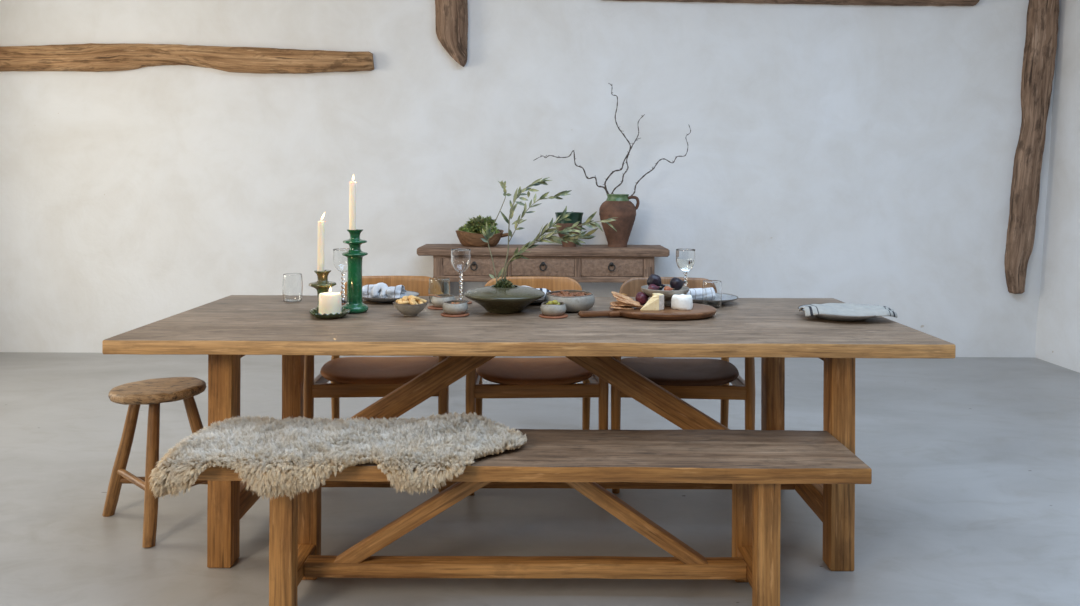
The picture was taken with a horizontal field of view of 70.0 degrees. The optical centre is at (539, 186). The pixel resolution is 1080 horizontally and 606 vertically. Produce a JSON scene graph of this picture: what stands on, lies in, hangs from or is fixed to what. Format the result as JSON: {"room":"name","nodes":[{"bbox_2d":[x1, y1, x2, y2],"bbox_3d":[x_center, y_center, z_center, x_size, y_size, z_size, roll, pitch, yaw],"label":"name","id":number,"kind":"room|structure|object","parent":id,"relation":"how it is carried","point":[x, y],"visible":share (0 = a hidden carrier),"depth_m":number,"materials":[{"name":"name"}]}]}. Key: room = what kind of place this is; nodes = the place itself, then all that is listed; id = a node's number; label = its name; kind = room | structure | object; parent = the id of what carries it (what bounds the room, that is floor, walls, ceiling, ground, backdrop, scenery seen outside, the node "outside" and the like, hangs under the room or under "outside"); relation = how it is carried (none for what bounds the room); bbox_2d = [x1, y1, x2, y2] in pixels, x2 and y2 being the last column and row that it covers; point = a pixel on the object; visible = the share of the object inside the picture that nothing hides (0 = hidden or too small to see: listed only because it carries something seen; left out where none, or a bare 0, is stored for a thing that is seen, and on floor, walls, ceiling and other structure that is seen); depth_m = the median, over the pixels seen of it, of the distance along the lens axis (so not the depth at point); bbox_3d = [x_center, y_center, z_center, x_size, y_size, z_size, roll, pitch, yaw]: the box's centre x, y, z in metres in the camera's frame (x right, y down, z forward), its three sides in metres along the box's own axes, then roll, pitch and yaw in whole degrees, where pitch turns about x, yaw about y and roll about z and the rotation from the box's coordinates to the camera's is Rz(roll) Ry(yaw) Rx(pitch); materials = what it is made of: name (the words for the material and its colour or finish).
{"room":"dining room","nodes":[
{"label":"dining room","id":0,"kind":"room"},
{"bbox_2d":[0,0,1059,357],"bbox_3d":[-0.248,-0.458,5.706,8.900,3.400,0.017,0,0,0],"label":"wall","id":1,"kind":"structure","parent":0,"point":[856,154],"depth_m":5.71,"materials":[{"name":"paint"}]},
{"bbox_2d":[0,43,374,73],"bbox_3d":[-2.818,-0.946,5.672,3.195,0.220,0.126,0,0,0],"label":"beam","id":2,"kind":"structure","parent":1,"relation":"attached to","point":[97,57],"depth_m":5.62,"materials":[{"name":"brown wood"}]},
{"bbox_2d":[435,0,467,66],"bbox_3d":[-0.657,-1.280,5.673,0.251,0.781,0.124,0,0,0],"label":"beam","id":3,"kind":"structure","parent":1,"relation":"attached to","point":[451,15],"depth_m":5.62,"materials":[{"name":"brown wood"}]},
{"bbox_2d":[615,0,979,5],"bbox_3d":[1.825,-1.466,5.671,2.795,0.248,0.127,0,0,0],"label":"beam","id":4,"kind":"structure","parent":1,"relation":"attached to","point":[818,2],"depth_m":5.66,"materials":[{"name":"brown wood"}]},
{"bbox_2d":[1005,0,1058,293],"bbox_3d":[3.632,-0.445,5.672,0.379,2.457,0.126,0,0,0],"label":"beam","id":5,"kind":"structure","parent":1,"relation":"attached to","point":[1039,56],"depth_m":5.62,"materials":[{"name":"brown wood"}]},
{"bbox_2d":[0,352,1079,605],"bbox_3d":[-0.256,1.242,1.300,8.900,0.001,9.000,0,0,0],"label":"floor","id":6,"kind":"structure","parent":0,"point":[972,498],"depth_m":2.96,"materials":[{"name":"concrete"}]},
{"bbox_2d":[102,377,207,547],"bbox_3d":[-1.397,0.981,2.795,0.496,0.522,0.324,0,0,0],"label":"stool","id":7,"kind":"object","parent":6,"relation":"on","point":[151,392],"visible":0.88,"depth_m":2.78,"materials":[{"name":"brown wood"}]},
{"bbox_2d":[303,276,448,491],"bbox_3d":[-0.680,0.830,3.371,0.581,0.822,0.574,0,0,-4],"label":"dining chair","id":8,"kind":"object","parent":6,"relation":"on","point":[348,376],"visible":0.39,"depth_m":3.19,"materials":[{"name":"brown wood"}]},
{"bbox_2d":[102,295,955,570],"bbox_3d":[-0.036,0.862,2.900,2.660,0.761,1.004,0,0,0],"label":"dining table","id":9,"kind":"object","parent":6,"relation":"on","point":[230,328],"visible":0.73,"depth_m":2.56,"materials":[{"name":"brown wood"}]},
{"bbox_2d":[282,273,302,301],"bbox_3d":[-1.033,0.420,3.220,0.082,0.113,0.082,0,0,0],"label":"tumbler","id":10,"kind":"object","parent":9,"relation":"on","point":[292,284],"visible":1,"depth_m":3.19,"materials":[{"name":"clear glass"}]},
{"bbox_2d":[309,270,335,314],"bbox_3d":[-0.818,0.396,2.900,0.102,0.163,0.102,0,0,0],"label":"candlestick","id":11,"kind":"object","parent":9,"relation":"on","point":[322,285],"visible":0.65,"depth_m":2.88,"materials":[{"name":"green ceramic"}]},
{"bbox_2d":[317,212,324,270],"bbox_3d":[-0.823,0.211,2.900,0.028,0.235,0.026,0,0,0],"label":"taper candle","id":12,"kind":"object","parent":11,"relation":"on","point":[321,224],"visible":0.98,"depth_m":2.89,"materials":[{"name":"beige wax"}]},
{"bbox_2d":[309,308,349,318],"bbox_3d":[-0.771,0.465,2.830,0.147,0.026,0.147,0,0,0],"label":"dish","id":13,"kind":"object","parent":9,"relation":"on","point":[345,311],"visible":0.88,"depth_m":2.78,"materials":[{"name":"green ceramic"}]},
{"bbox_2d":[319,286,341,314],"bbox_3d":[-0.770,0.417,2.830,0.082,0.106,0.082,0,0,0],"label":"pillar candle","id":14,"kind":"object","parent":13,"relation":"on","point":[329,302],"visible":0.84,"depth_m":2.80,"materials":[{"name":"beige wax"}]},
{"bbox_2d":[342,229,367,313],"bbox_3d":[-0.711,0.320,2.955,0.101,0.315,0.103,0,0,35],"label":"candlestick","id":15,"kind":"object","parent":9,"relation":"on","point":[354,255],"visible":0.94,"depth_m":2.93,"materials":[{"name":"green ceramic"}]},
{"bbox_2d":[349,175,355,229],"bbox_3d":[-0.718,0.064,2.955,0.026,0.226,0.026,0,0,0],"label":"taper candle","id":16,"kind":"object","parent":15,"relation":"on","point":[352,185],"visible":0.98,"depth_m":2.94,"materials":[{"name":"beige wax"}]},
{"bbox_2d":[362,290,419,302],"bbox_3d":[-0.637,0.465,3.255,0.257,0.026,0.257,0,0,0],"label":"plate","id":17,"kind":"object","parent":9,"relation":"on","point":[379,299],"visible":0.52,"depth_m":3.17,"materials":[{"name":"ceramic"}]},
{"bbox_2d":[362,282,405,300],"bbox_3d":[-0.654,0.442,3.239,0.175,0.082,0.101,0,0,10],"label":"napkin","id":18,"kind":"object","parent":17,"relation":"on","point":[368,291],"visible":0.93,"depth_m":3.21,"materials":[{"name":"white fabric"}]},
{"bbox_2d":[393,301,427,315],"bbox_3d":[-0.484,0.454,2.885,0.132,0.050,0.130,0,0,0],"label":"bowl","id":19,"kind":"object","parent":9,"relation":"on","point":[406,310],"visible":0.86,"depth_m":2.84,"materials":[{"name":"ceramic"}]},
{"bbox_2d":[398,301,408,304],"bbox_3d":[-0.506,0.429,2.847,0.047,0.020,0.026,0,0,5],"label":"baked nibble","id":20,"kind":"object","parent":19,"relation":"in","point":[401,302],"visible":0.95,"depth_m":2.84,"materials":[{"name":"beige food"}]},
{"bbox_2d":[428,305,442,309],"bbox_3d":[-0.395,0.477,3.060,0.100,0.004,0.100,0,0,0],"label":"coaster","id":21,"kind":"object","parent":9,"relation":"on","point":[433,307],"visible":0.56,"depth_m":3.03,"materials":[{"name":"orange leather"}]},
{"bbox_2d":[431,294,455,306],"bbox_3d":[-0.384,0.453,3.070,0.096,0.044,0.097,0,0,0],"label":"bowl","id":22,"kind":"object","parent":21,"relation":"on","point":[436,301],"visible":0.7,"depth_m":3.03,"materials":[{"name":"ceramic"}]},
{"bbox_2d":[428,277,449,302],"bbox_3d":[-0.419,0.430,3.210,0.091,0.099,0.091,0,0,0],"label":"tumbler","id":23,"kind":"object","parent":9,"relation":"on","point":[437,285],"visible":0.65,"depth_m":3.17,"materials":[{"name":"clear glass"}]},
{"bbox_2d":[441,312,469,316],"bbox_3d":[-0.318,0.478,2.895,0.108,0.004,0.108,0,0,0],"label":"coaster","id":24,"kind":"object","parent":9,"relation":"on","point":[444,314],"visible":0.72,"depth_m":2.87,"materials":[{"name":"orange leather"}]},
{"bbox_2d":[442,300,467,313],"bbox_3d":[-0.319,0.454,2.905,0.097,0.044,0.096,0,0,0],"label":"bowl","id":25,"kind":"object","parent":24,"relation":"on","point":[448,307],"visible":0.99,"depth_m":2.87,"materials":[{"name":"ceramic"}]},
{"bbox_2d":[464,285,544,313],"bbox_3d":[-0.138,0.433,3.000,0.315,0.095,0.315,0,0,14],"label":"vase","id":26,"kind":"object","parent":9,"relation":"on","point":[494,300],"visible":0.95,"depth_m":2.91,"materials":[{"name":"green ceramic"}]},
{"bbox_2d":[481,181,510,282],"bbox_3d":[-0.173,0.187,3.010,0.117,0.429,0.056,0,0,-15],"label":"branch","id":27,"kind":"object","parent":26,"relation":"in","point":[488,234],"visible":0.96,"depth_m":3.00,"materials":[{"name":"green plant"}]},
{"bbox_2d":[493,279,514,287],"bbox_3d":[-0.141,0.385,2.999,0.090,0.066,0.090,0,0,0],"label":"moss","id":28,"kind":"object","parent":26,"relation":"in","point":[504,283],"visible":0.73,"depth_m":2.98,"materials":[{"name":"green plant"}]},
{"bbox_2d":[500,177,571,279],"bbox_3d":[-0.016,0.182,3.002,0.279,0.442,0.122,0,0,0],"label":"branch","id":29,"kind":"object","parent":26,"relation":"in","point":[537,182],"visible":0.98,"depth_m":3.00,"materials":[{"name":"green plant"}]},
{"bbox_2d":[504,206,617,278],"bbox_3d":[0.073,0.237,2.926,0.454,0.333,0.086,0,0,12],"label":"branch","id":30,"kind":"object","parent":26,"relation":"in","point":[588,223],"visible":0.99,"depth_m":2.91,"materials":[{"name":"green plant"}]},
{"bbox_2d":[531,296,544,303],"bbox_3d":[-0.046,0.468,3.235,0.257,0.026,0.257,0,0,0],"label":"plate","id":31,"kind":"object","parent":9,"relation":"on","point":[541,300],"visible":0.11,"depth_m":3.15,"materials":[{"name":"ceramic"}]},
{"bbox_2d":[526,286,550,293],"bbox_3d":[-0.033,0.446,3.225,0.201,0.062,0.113,0,0,-3],"label":"folded napkin","id":32,"kind":"object","parent":31,"relation":"on","point":[544,290],"visible":0.09,"depth_m":3.24,"materials":[{"name":"fabric"}]},
{"bbox_2d":[539,313,567,318],"bbox_3d":[0.051,0.479,2.875,0.108,0.004,0.108,0,0,0],"label":"coaster","id":33,"kind":"object","parent":9,"relation":"on","point":[542,315],"visible":0.73,"depth_m":2.84,"materials":[{"name":"orange leather"}]},
{"bbox_2d":[540,302,565,315],"bbox_3d":[0.050,0.455,2.885,0.097,0.044,0.096,0,0,0],"label":"bowl","id":34,"kind":"object","parent":33,"relation":"on","point":[546,309],"visible":0.96,"depth_m":2.85,"materials":[{"name":"ceramic"}]},
{"bbox_2d":[544,290,594,311],"bbox_3d":[0.116,0.449,3.030,0.199,0.066,0.202,0,0,0],"label":"bowl","id":35,"kind":"object","parent":9,"relation":"on","point":[576,303],"visible":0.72,"depth_m":2.95,"materials":[{"name":"ceramic"}]},
{"bbox_2d":[578,303,716,319],"bbox_3d":[0.404,0.471,2.935,0.528,0.026,0.300,0,0,0],"label":"serving board","id":36,"kind":"object","parent":9,"relation":"on","point":[699,311],"visible":0.65,"depth_m":2.83,"materials":[{"name":"brown wood"}]},
{"bbox_2d":[610,306,633,309],"bbox_3d":[0.306,0.452,2.890,0.087,0.009,0.051,0,0,-5],"label":"cracker","id":37,"kind":"object","parent":36,"relation":"on","point":[615,307],"visible":1,"depth_m":2.87,"materials":[{"name":"beige food"}]},
{"bbox_2d":[635,292,649,304],"bbox_3d":[0.402,0.432,2.982,0.065,0.051,0.050,0,0,7],"label":"fig","id":38,"kind":"object","parent":36,"relation":"on","point":[642,298],"visible":0.91,"depth_m":2.97,"materials":[{"name":"purple food"}]},
{"bbox_2d":[640,293,663,310],"bbox_3d":[0.418,0.428,2.877,0.091,0.059,0.056,0,0,4],"label":"cheese wedge","id":39,"kind":"object","parent":36,"relation":"on","point":[656,302],"visible":1,"depth_m":2.85,"materials":[{"name":"beige food"}]},
{"bbox_2d":[641,284,688,305],"bbox_3d":[0.487,0.424,3.000,0.186,0.068,0.186,0,0,0],"label":"footed bowl","id":40,"kind":"object","parent":36,"relation":"on","point":[684,290],"visible":0.48,"depth_m":2.94,"materials":[{"name":"grey ceramic"}]},
{"bbox_2d":[647,274,661,285],"bbox_3d":[0.448,0.366,2.997,0.055,0.058,0.073,0,0,35],"label":"fig","id":41,"kind":"object","parent":40,"relation":"in","point":[654,279],"visible":0.9,"depth_m":2.97,"materials":[{"name":"purple food"}]},
{"bbox_2d":[648,284,661,289],"bbox_3d":[0.437,0.392,2.949,0.050,0.040,0.039,0,0,36],"label":"fig","id":42,"kind":"object","parent":40,"relation":"in","point":[651,286],"visible":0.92,"depth_m":2.94,"materials":[{"name":"purple food"}]},
{"bbox_2d":[664,286,672,290],"bbox_3d":[0.492,0.395,2.949,0.040,0.032,0.031,0,0,41],"label":"fig","id":43,"kind":"object","parent":40,"relation":"in","point":[667,288],"visible":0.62,"depth_m":2.94,"materials":[{"name":"orange food"}]},
{"bbox_2d":[670,277,687,289],"bbox_3d":[0.537,0.378,2.988,0.068,0.054,0.052,0,0,16],"label":"fig","id":44,"kind":"object","parent":40,"relation":"on","point":[676,283],"visible":0.88,"depth_m":2.97,"materials":[{"name":"purple food"}]},
{"bbox_2d":[671,294,692,309],"bbox_3d":[0.534,0.432,2.900,0.081,0.058,0.080,0,0,0],"label":"cheese","id":45,"kind":"object","parent":36,"relation":"on","point":[680,302],"visible":1,"depth_m":2.87,"materials":[{"name":"white food"}]},
{"label":"cracker","id":46,"kind":"object","parent":36,"relation":"on","visible":0},
{"bbox_2d":[610,301,628,305],"bbox_3d":[0.301,0.440,2.909,0.075,0.013,0.050,0,0,12],"label":"cracker","id":47,"kind":"object","parent":46,"relation":"on","point":[617,303],"visible":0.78,"depth_m":2.90,"materials":[{"name":"beige food"}]},
{"label":"cracker","id":48,"kind":"object","parent":46,"relation":"on","visible":0},
{"bbox_2d":[616,299,640,305],"bbox_3d":[0.333,0.432,2.894,0.092,0.024,0.055,0,0,12],"label":"cracker","id":49,"kind":"object","parent":48,"relation":"on","point":[636,303],"visible":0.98,"depth_m":2.89,"materials":[{"name":"beige food"}]},
{"bbox_2d":[613,295,629,301],"bbox_3d":[0.318,0.424,2.913,0.086,0.031,0.054,0,0,-12],"label":"cracker","id":50,"kind":"object","parent":49,"relation":"on","point":[619,298],"visible":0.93,"depth_m":2.90,"materials":[{"name":"beige food"}]},
{"bbox_2d":[611,291,632,299],"bbox_3d":[0.312,0.414,2.931,0.083,0.033,0.047,0,0,1],"label":"cracker","id":51,"kind":"object","parent":50,"relation":"on","point":[612,292],"visible":1,"depth_m":2.92,"materials":[{"name":"beige food"}]},
{"bbox_2d":[676,249,694,286],"bbox_3d":[0.623,0.376,3.300,0.081,0.218,0.081,0,0,5],"label":"wine glass","id":52,"kind":"object","parent":9,"relation":"on","point":[685,258],"visible":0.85,"depth_m":3.27,"materials":[{"name":"clear glass"}]},
{"bbox_2d":[676,249,694,271],"bbox_3d":[0.623,0.315,3.300,0.081,0.096,0.081,0,0,0],"label":"bowl","id":53,"kind":"object","parent":52,"relation":"on","point":[685,258],"depth_m":3.27,"materials":[{"name":"clear glass"}]},
{"bbox_2d":[702,280,721,307],"bbox_3d":[0.694,0.432,3.110,0.078,0.106,0.078,0,0,0],"label":"tumbler","id":54,"kind":"object","parent":9,"relation":"on","point":[711,289],"visible":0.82,"depth_m":3.08,"materials":[{"name":"clear glass"}]},
{"bbox_2d":[692,293,737,303],"bbox_3d":[0.703,0.472,3.245,0.257,0.026,0.257,0,0,0],"label":"plate","id":55,"kind":"object","parent":9,"relation":"on","point":[726,298],"visible":0.36,"depth_m":3.23,"materials":[{"name":"ceramic"}]},
{"bbox_2d":[686,288,702,299],"bbox_3d":[0.663,0.449,3.236,0.131,0.054,0.080,0,0,-11],"label":"rolled napkin","id":56,"kind":"object","parent":55,"relation":"on","point":[696,293],"visible":0.31,"depth_m":3.20,"materials":[{"name":"white fabric"}]},
{"bbox_2d":[798,303,875,320],"bbox_3d":[1.125,0.473,2.885,0.305,0.029,0.305,0,0,0],"label":"plate","id":57,"kind":"object","parent":9,"relation":"on","point":[823,316],"visible":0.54,"depth_m":2.77,"materials":[{"name":"ceramic"}]},
{"bbox_2d":[799,303,897,317],"bbox_3d":[1.133,0.454,2.848,0.329,0.041,0.171,0,0,8],"label":"folded napkin","id":58,"kind":"object","parent":57,"relation":"on","point":[841,309],"visible":0.98,"depth_m":2.79,"materials":[{"name":"fabric"}]},
{"bbox_3d":[-0.323,0.478,3.190,0.084,0.005,0.084,0,0,0],"label":"coaster","id":59,"kind":"object","parent":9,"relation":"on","visible":0},
{"bbox_2d":[451,249,470,302],"bbox_3d":[-0.328,0.367,3.190,0.081,0.217,0.081,0,0,0],"label":"wine glass","id":60,"kind":"object","parent":59,"relation":"on","point":[460,258],"visible":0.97,"depth_m":3.16,"materials":[{"name":"clear glass"}]},
{"bbox_2d":[451,249,470,272],"bbox_3d":[-0.327,0.305,3.190,0.081,0.096,0.081,0,0,0],"label":"bowl","id":61,"kind":"object","parent":60,"relation":"on","point":[460,258],"depth_m":3.16,"materials":[{"name":"clear glass"}]},
{"bbox_3d":[-0.810,0.475,3.170,0.084,0.005,0.084,0,0,0],"label":"coaster","id":62,"kind":"object","parent":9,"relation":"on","visible":0},
{"bbox_2d":[333,248,348,302],"bbox_3d":[-0.809,0.364,3.170,0.081,0.217,0.081,0,0,0],"label":"wine glass","id":63,"kind":"object","parent":62,"relation":"on","point":[339,261],"visible":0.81,"depth_m":3.14,"materials":[{"name":"clear glass"}]},
{"bbox_2d":[333,248,348,271],"bbox_3d":[-0.809,0.303,3.170,0.081,0.096,0.081,0,0,0],"label":"bowl","id":64,"kind":"object","parent":63,"relation":"on","point":[339,261],"depth_m":3.14,"materials":[{"name":"clear glass"}]},
{"bbox_2d":[196,429,871,605],"bbox_3d":[-0.042,1.012,2.328,1.941,0.462,0.343,0,0,0],"label":"bench","id":65,"kind":"object","parent":6,"relation":"on","point":[756,463],"visible":0.85,"depth_m":2.31,"materials":[{"name":"brown wood"}]},
{"bbox_2d":[148,411,527,500],"bbox_3d":[-0.560,0.787,2.288,1.052,0.135,0.445,0,0,0],"label":"sheepskin","id":66,"kind":"object","parent":65,"relation":"on","point":[276,456],"visible":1,"depth_m":2.19,"materials":[{"name":"beige fur"}]},
{"bbox_2d":[465,276,608,495],"bbox_3d":[-0.023,0.834,3.371,0.581,0.822,0.574,0,0,-3],"label":"dining chair","id":67,"kind":"object","parent":6,"relation":"on","point":[548,377],"visible":0.42,"depth_m":3.16,"materials":[{"name":"brown wood"}]},
{"bbox_2d":[417,244,669,357],"bbox_3d":[0.020,0.831,5.486,1.740,0.824,0.390,0,0,0],"label":"sideboard","id":68,"kind":"object","parent":6,"relation":"on","point":[587,263],"visible":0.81,"depth_m":5.32,"materials":[{"name":"brown wood"}]},
{"bbox_2d":[456,229,509,246],"bbox_3d":[-0.399,0.361,5.468,0.403,0.112,0.282,0,0,0],"label":"dough bowl","id":69,"kind":"object","parent":68,"relation":"on","point":[468,239],"visible":0.79,"depth_m":5.37,"materials":[{"name":"brown wood"}]},
{"bbox_2d":[457,224,475,232],"bbox_3d":[-0.517,0.318,5.460,0.155,0.120,0.157,0,0,0],"label":"clump","id":70,"kind":"object","parent":69,"relation":"in","point":[466,228],"visible":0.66,"depth_m":5.42,"materials":[{"name":"green plant"}]},
{"bbox_2d":[465,215,487,233],"bbox_3d":[-0.436,0.268,5.488,0.210,0.142,0.216,0,0,0],"label":"leafy sprig","id":71,"kind":"object","parent":69,"relation":"in","point":[475,223],"visible":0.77,"depth_m":5.44,"materials":[{"name":"green plant"}]},
{"bbox_2d":[479,215,497,226],"bbox_3d":[-0.376,0.258,5.500,0.155,0.113,0.166,0,0,0],"label":"leafy sprig","id":72,"kind":"object","parent":69,"relation":"in","point":[489,219],"visible":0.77,"depth_m":5.47,"materials":[{"name":"green plant"}]},
{"bbox_2d":[479,225,499,233],"bbox_3d":[-0.356,0.319,5.449,0.154,0.115,0.157,0,0,0],"label":"clump","id":73,"kind":"object","parent":69,"relation":"in","point":[493,228],"visible":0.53,"depth_m":5.42,"materials":[{"name":"green plant"}]},
{"bbox_2d":[555,212,582,246],"bbox_3d":[0.207,0.301,5.460,0.202,0.242,0.202,0,0,0],"label":"glazed pot","id":74,"kind":"object","parent":68,"relation":"on","point":[575,217],"visible":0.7,"depth_m":5.39,"materials":[{"name":"ceramic"}]},
{"bbox_2d":[599,194,639,246],"bbox_3d":[0.550,0.237,5.470,0.262,0.373,0.262,0,0,-35],"label":"terracotta urn","id":75,"kind":"object","parent":68,"relation":"on","point":[615,205],"visible":0.99,"depth_m":5.39,"materials":[{"name":"brown ceramic"}]},
{"bbox_2d":[533,150,607,193],"bbox_3d":[0.246,-0.090,5.418,0.593,0.341,0.033,0,0,-12],"label":"branch","id":76,"kind":"object","parent":75,"relation":"in","point":[572,150],"visible":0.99,"depth_m":5.42,"materials":[{"name":"brown wood"}]},
{"bbox_2d":[602,83,630,193],"bbox_3d":[0.544,-0.325,5.447,0.200,0.815,0.060,0,0,0],"label":"branch","id":77,"kind":"object","parent":75,"relation":"in","point":[623,163],"visible":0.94,"depth_m":5.45,"materials":[{"name":"brown wood"}]},
{"bbox_2d":[611,114,644,193],"bbox_3d":[0.619,-0.213,5.436,0.245,0.593,0.044,0,0,22],"label":"branch","id":78,"kind":"object","parent":75,"relation":"in","point":[644,114],"visible":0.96,"depth_m":5.43,"materials":[{"name":"brown wood"}]},
{"bbox_2d":[631,126,690,195],"bbox_3d":[0.830,-0.183,5.492,0.520,0.536,0.041,0,0,-7],"label":"branch","id":79,"kind":"object","parent":75,"relation":"on","point":[689,126],"visible":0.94,"depth_m":5.49,"materials":[{"name":"brown wood"}]},
{"bbox_2d":[611,277,754,493],"bbox_3d":[0.592,0.837,3.371,0.581,0.822,0.574,0,0,3],"label":"dining chair","id":80,"kind":"object","parent":6,"relation":"on","point":[693,378],"visible":0.37,"depth_m":3.16,"materials":[{"name":"brown wood"}]},
{"bbox_2d":[1035,0,1079,372],"bbox_3d":[3.786,-0.437,1.400,0.223,3.400,9.000,0,0,0],"label":"wall","id":81,"kind":"structure","parent":0,"point":[1058,319],"depth_m":5.52,"materials":[{"name":"paint"}]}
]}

